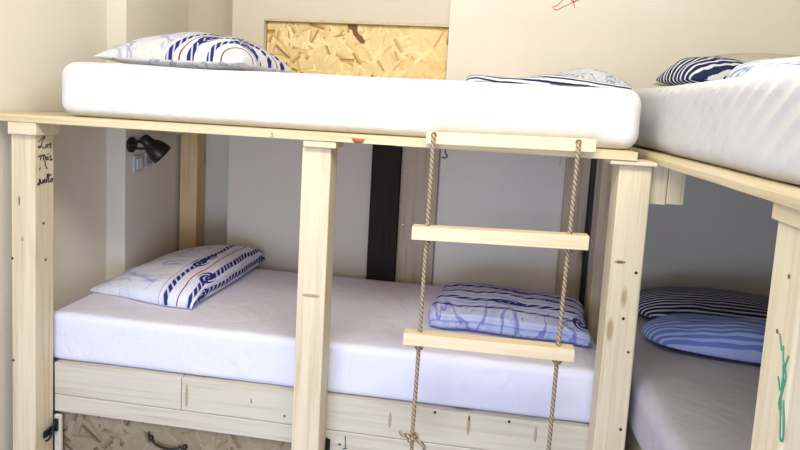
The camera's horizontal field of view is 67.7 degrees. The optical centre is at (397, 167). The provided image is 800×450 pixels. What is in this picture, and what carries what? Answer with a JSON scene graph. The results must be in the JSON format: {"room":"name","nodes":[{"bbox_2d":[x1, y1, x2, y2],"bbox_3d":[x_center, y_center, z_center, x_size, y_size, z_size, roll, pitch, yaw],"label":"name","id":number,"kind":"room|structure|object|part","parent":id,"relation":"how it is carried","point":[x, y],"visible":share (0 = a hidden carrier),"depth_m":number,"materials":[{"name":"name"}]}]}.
{"room":"hostel dormitory room","nodes":[
{"label":"hostel dormitory room","id":0,"kind":"room"},
{"bbox_2d":[0,0,188,449],"bbox_3d":[-1.492,-0.024,1.359,0.278,2.500,3.950,4,6,8],"label":"wall","id":1,"kind":"structure","parent":0,"point":[109,220],"depth_m":2.43,"materials":[{"name":"beige paint"}]},
{"bbox_2d":[132,155,142,172],"bbox_3d":[-1.161,-0.016,2.673,0.018,0.076,0.072,4,6,8],"label":"light switch","id":2,"kind":"object","parent":1,"relation":"attached to","point":[137,160],"visible":1,"depth_m":2.65,"materials":[{"name":"grey plastic"}]},
{"bbox_2d":[143,152,152,166],"bbox_3d":[-1.149,-0.037,2.755,0.016,0.068,0.068,4,6,8],"label":"power socket","id":3,"kind":"object","parent":1,"relation":"attached to","point":[147,161],"visible":0.59,"depth_m":2.73,"materials":[{"name":"grey plastic"}]},
{"bbox_2d":[126,134,170,162],"bbox_3d":[-1.093,-0.082,2.631,0.180,0.128,0.101,2,6,-8],"label":"wall lamp","id":4,"kind":"object","parent":1,"relation":"attached to","point":[156,150],"visible":1,"depth_m":2.60,"materials":[{"name":"black metal"}]},
{"bbox_3d":[-1.128,-0.098,2.612,0.059,0.045,0.015,4,6,12],"label":"arm","id":5,"kind":"part","parent":4,"relation":"part of","materials":[{"name":"black metal"}]},
{"bbox_2d":[188,0,232,245],"bbox_3d":[-0.922,-0.185,3.175,0.332,2.500,0.180,4,6,8],"label":"wall","id":6,"kind":"structure","parent":0,"point":[205,16],"depth_m":3.10,"materials":[{"name":"paint"}]},
{"bbox_2d":[227,0,267,268],"bbox_3d":[-0.697,-0.158,3.033,0.155,2.500,0.400,4,6,8],"label":"wall","id":7,"kind":"structure","parent":0,"point":[248,22],"depth_m":2.85,"materials":[{"name":"paint"}]},
{"bbox_2d":[257,0,799,320],"bbox_3d":[0.661,-0.064,2.839,2.595,2.500,0.415,4,6,8],"label":"wall","id":8,"kind":"structure","parent":0,"point":[720,237],"depth_m":2.61,"materials":[{"name":"white paint"}]},
{"bbox_2d":[264,18,448,27],"bbox_3d":[-0.190,-0.661,2.734,0.860,0.012,0.049,4,6,8],"label":"trim","id":9,"kind":"structure","parent":8,"relation":"attached to","point":[265,19],"depth_m":2.71,"materials":[{"name":"brown wood"}]},
{"bbox_2d":[395,147,439,284],"bbox_3d":[0.075,0.521,2.773,0.170,1.290,0.022,4,6,8],"label":"board","id":10,"kind":"object","parent":8,"relation":"attached to","point":[415,165],"visible":0.37,"depth_m":2.73,"materials":[{"name":"brown wood"}]},
{"bbox_2d":[552,0,578,9],"bbox_3d":[0.723,-0.709,2.555,0.114,0.073,0.003,4,6,8],"label":"scribble","id":11,"kind":"object","parent":8,"relation":"attached to","point":[573,1],"visible":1,"depth_m":2.56,"materials":[{"name":"red paint"}]},
{"bbox_3d":[-0.065,1.450,0.434,3.550,0.080,5.650,4,6,8],"label":"floor","id":12,"kind":"structure","parent":0,"visible":0},
{"bbox_2d":[0,112,657,449],"bbox_3d":[-0.251,0.507,2.447,2.126,1.350,1.190,4,6,8],"label":"bunk bed","id":13,"kind":"object","parent":12,"relation":"on","point":[100,406],"visible":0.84,"depth_m":2.00,"materials":[{"name":"brown wood"}]},
{"bbox_3d":[-1.272,0.524,2.082,0.100,1.283,0.090,4,6,8],"label":"post","id":14,"kind":"part","parent":13,"relation":"part of","materials":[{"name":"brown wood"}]},
{"bbox_3d":[-0.991,0.772,2.148,0.486,0.119,0.070,4,6,8],"label":"bed rail","id":15,"kind":"part","parent":13,"relation":"part of","materials":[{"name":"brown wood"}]},
{"bbox_3d":[-0.815,0.969,2.110,0.148,0.054,0.026,4,6,8],"label":"cord handle","id":16,"kind":"part","parent":13,"relation":"part of","materials":[{"name":"black metal"}]},
{"bbox_3d":[-0.763,0.882,2.108,0.962,0.064,0.034,4,6,8],"label":"rail","id":17,"kind":"part","parent":13,"relation":"part of","materials":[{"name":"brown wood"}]},
{"bbox_3d":[-0.768,1.053,2.129,0.955,0.278,0.018,4,6,8],"label":"panel","id":18,"kind":"part","parent":13,"relation":"part of","materials":[{"name":"beige wood"}]},
{"bbox_3d":[-1.074,0.406,3.110,0.091,1.323,0.095,4,6,8],"label":"post","id":19,"kind":"part","parent":13,"relation":"part of","materials":[{"name":"brown wood"}]},
{"bbox_3d":[-0.277,0.582,1.943,0.091,1.304,0.090,4,6,8],"label":"post","id":20,"kind":"part","parent":13,"relation":"part of","materials":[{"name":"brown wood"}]},
{"bbox_2d":[53,269,595,422],"bbox_3d":[-0.238,0.635,2.396,1.965,0.181,0.780,4,6,8],"label":"mattress","id":21,"kind":"object","parent":13,"relation":"on","point":[245,330],"visible":0.61,"depth_m":2.07,"materials":[{"name":"white fabric"}]},
{"bbox_2d":[90,245,264,308],"bbox_3d":[-0.938,0.428,2.598,0.521,0.111,0.695,4,6,8],"label":"pillow","id":22,"kind":"object","parent":21,"relation":"on","point":[183,278],"visible":1,"depth_m":2.39,"materials":[{"name":"white fabric"}]},
{"bbox_2d":[429,282,590,346],"bbox_3d":[0.435,0.544,2.323,0.582,0.083,0.447,4,6,12],"label":"pillow","id":23,"kind":"object","parent":21,"relation":"on","point":[510,311],"visible":0.97,"depth_m":2.19,"materials":[{"name":"fabric"}]},
{"bbox_2d":[62,62,640,149],"bbox_3d":[-0.150,-0.240,2.259,1.862,0.185,0.862,4,6,8],"label":"mattress","id":24,"kind":"object","parent":13,"relation":"on","point":[261,99],"visible":0.96,"depth_m":1.83,"materials":[{"name":"white fabric"}]},
{"bbox_2d":[94,32,291,72],"bbox_3d":[-0.812,-0.469,2.461,0.610,0.161,0.500,4,6,11],"label":"pillow","id":25,"kind":"object","parent":24,"relation":"on","point":[193,50],"visible":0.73,"depth_m":2.25,"materials":[{"name":"white fabric"}]},
{"bbox_2d":[466,74,631,89],"bbox_3d":[0.518,-0.305,2.132,0.542,0.044,0.389,4,6,8],"label":"pillow","id":26,"kind":"object","parent":24,"relation":"on","point":[545,79],"visible":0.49,"depth_m":1.98,"materials":[{"name":"white fabric"}]},
{"bbox_2d":[555,68,633,89],"bbox_3d":[0.760,-0.349,2.403,0.300,0.102,0.260,3,6,0],"label":"pillow","id":27,"kind":"object","parent":24,"relation":"on","point":[581,73],"visible":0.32,"depth_m":2.30,"materials":[{"name":"fabric"}]},
{"bbox_3d":[-0.028,0.838,2.016,1.460,0.119,0.070,4,6,8],"label":"bed rail","id":28,"kind":"part","parent":13,"relation":"part of","materials":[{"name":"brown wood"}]},
{"bbox_3d":[0.196,1.037,1.985,0.983,0.242,0.034,4,6,8],"label":"rail","id":29,"kind":"part","parent":13,"relation":"part of","materials":[{"name":"brown wood"}]},
{"bbox_2d":[399,132,596,449],"bbox_3d":[0.272,0.532,1.764,0.509,1.261,0.051,4,6,8],"label":"ladder","id":30,"kind":"object","parent":13,"relation":"hanging from","point":[558,352],"visible":1,"depth_m":1.72,"materials":[{"name":"brown wood"}]},
{"bbox_3d":[0.322,-0.074,1.712,0.479,0.042,0.023,4,6,8],"label":"rail","id":31,"kind":"part","parent":30,"relation":"part of","materials":[{"name":"brown wood"}]},
{"bbox_3d":[0.754,0.554,2.648,0.100,1.323,0.047,4,6,8],"label":"post","id":32,"kind":"part","parent":13,"relation":"part of","materials":[{"name":"brown wood"}]},
{"bbox_3d":[0.820,0.557,2.654,0.029,1.323,0.017,4,6,8],"label":"post","id":33,"kind":"part","parent":13,"relation":"part of","materials":[{"name":"black wood"}]},
{"bbox_3d":[0.785,0.587,2.394,0.044,1.315,0.080,4,6,8],"label":"post","id":34,"kind":"part","parent":13,"relation":"part of","materials":[{"name":"brown wood"}]},
{"bbox_3d":[0.653,0.642,1.815,0.090,1.312,0.090,4,6,8],"label":"post","id":35,"kind":"part","parent":13,"relation":"part of","materials":[{"name":"brown wood"}]},
{"bbox_2d":[366,144,401,281],"bbox_3d":[-0.078,0.512,2.780,0.142,1.290,0.049,4,6,8],"label":"wall post","id":36,"kind":"object","parent":12,"relation":"on","point":[386,159],"visible":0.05,"depth_m":2.73,"materials":[{"name":"brown wood"}]},
{"bbox_2d":[608,145,799,449],"bbox_3d":[1.216,0.668,1.706,1.050,1.344,1.790,4,6,8],"label":"bunk bed","id":37,"kind":"object","parent":12,"relation":"on","point":[776,426],"visible":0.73,"depth_m":1.02,"materials":[{"name":"brown wood"}]},
{"bbox_3d":[0.772,0.909,1.871,0.040,0.142,1.512,4,6,8],"label":"bed rail","id":38,"kind":"part","parent":37,"relation":"part of","materials":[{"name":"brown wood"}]},
{"bbox_2d":[627,313,760,449],"bbox_3d":[1.182,0.769,1.800,0.928,0.192,1.512,4,6,8],"label":"mattress","id":39,"kind":"object","parent":37,"relation":"on","point":[679,399],"visible":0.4,"depth_m":1.74,"materials":[{"name":"grey fabric"}]},
{"bbox_2d":[641,313,765,363],"bbox_3d":[1.210,0.587,2.064,0.680,0.118,0.260,5,6,14],"label":"pillow","id":40,"kind":"object","parent":39,"relation":"on","point":[739,339],"visible":0.79,"depth_m":2.02,"materials":[{"name":"blue fabric"}]},
{"bbox_2d":[638,287,768,320],"bbox_3d":[1.287,0.556,2.349,0.720,0.127,0.330,5,6,14],"label":"pillow","id":41,"kind":"object","parent":39,"relation":"on","point":[656,302],"visible":0.51,"depth_m":2.29,"materials":[{"name":"black fabric"}]},
{"bbox_2d":[632,68,799,184],"bbox_3d":[1.198,-0.098,1.542,0.913,0.208,1.854,4,6,8],"label":"mattress","id":42,"kind":"object","parent":37,"relation":"on","point":[748,124],"visible":0.82,"depth_m":1.26,"materials":[{"name":"grey fabric"}]},
{"bbox_2d":[656,56,744,85],"bbox_3d":[1.076,-0.319,2.030,0.326,0.115,0.205,2,6,-12],"label":"pillow","id":43,"kind":"object","parent":42,"relation":"on","point":[691,69],"visible":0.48,"depth_m":1.95,"materials":[{"name":"blue fabric"}]},
{"bbox_2d":[653,53,798,85],"bbox_3d":[1.388,-0.351,2.261,0.720,0.158,0.280,4,6,10],"label":"pillow","id":44,"kind":"object","parent":42,"relation":"on","point":[745,57],"visible":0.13,"depth_m":2.19,"materials":[{"name":"fabric"}]},
{"bbox_2d":[725,56,799,78],"bbox_3d":[1.303,-0.271,1.759,0.595,0.105,0.186,5,6,16],"label":"pillow","id":45,"kind":"object","parent":42,"relation":"on","point":[764,66],"visible":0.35,"depth_m":1.75,"materials":[{"name":"white fabric"}]},
{"bbox_3d":[0.667,0.738,1.051,0.092,1.284,0.100,4,6,8],"label":"post","id":46,"kind":"part","parent":37,"relation":"part of","materials":[{"name":"brown wood"}]},
{"bbox_3d":[-0.170,-0.482,2.967,0.860,0.415,0.319,4,6,8],"label":"wall","id":47,"kind":"structure","parent":0,"visible":0},
{"bbox_2d":[267,22,448,79],"bbox_3d":[-0.197,-0.458,2.785,0.852,0.402,0.048,4,6,8],"label":"board panel","id":48,"kind":"object","parent":47,"relation":"attached to","point":[311,48],"visible":0.52,"depth_m":2.75,"materials":[{"name":"brown wood"}]}
]}

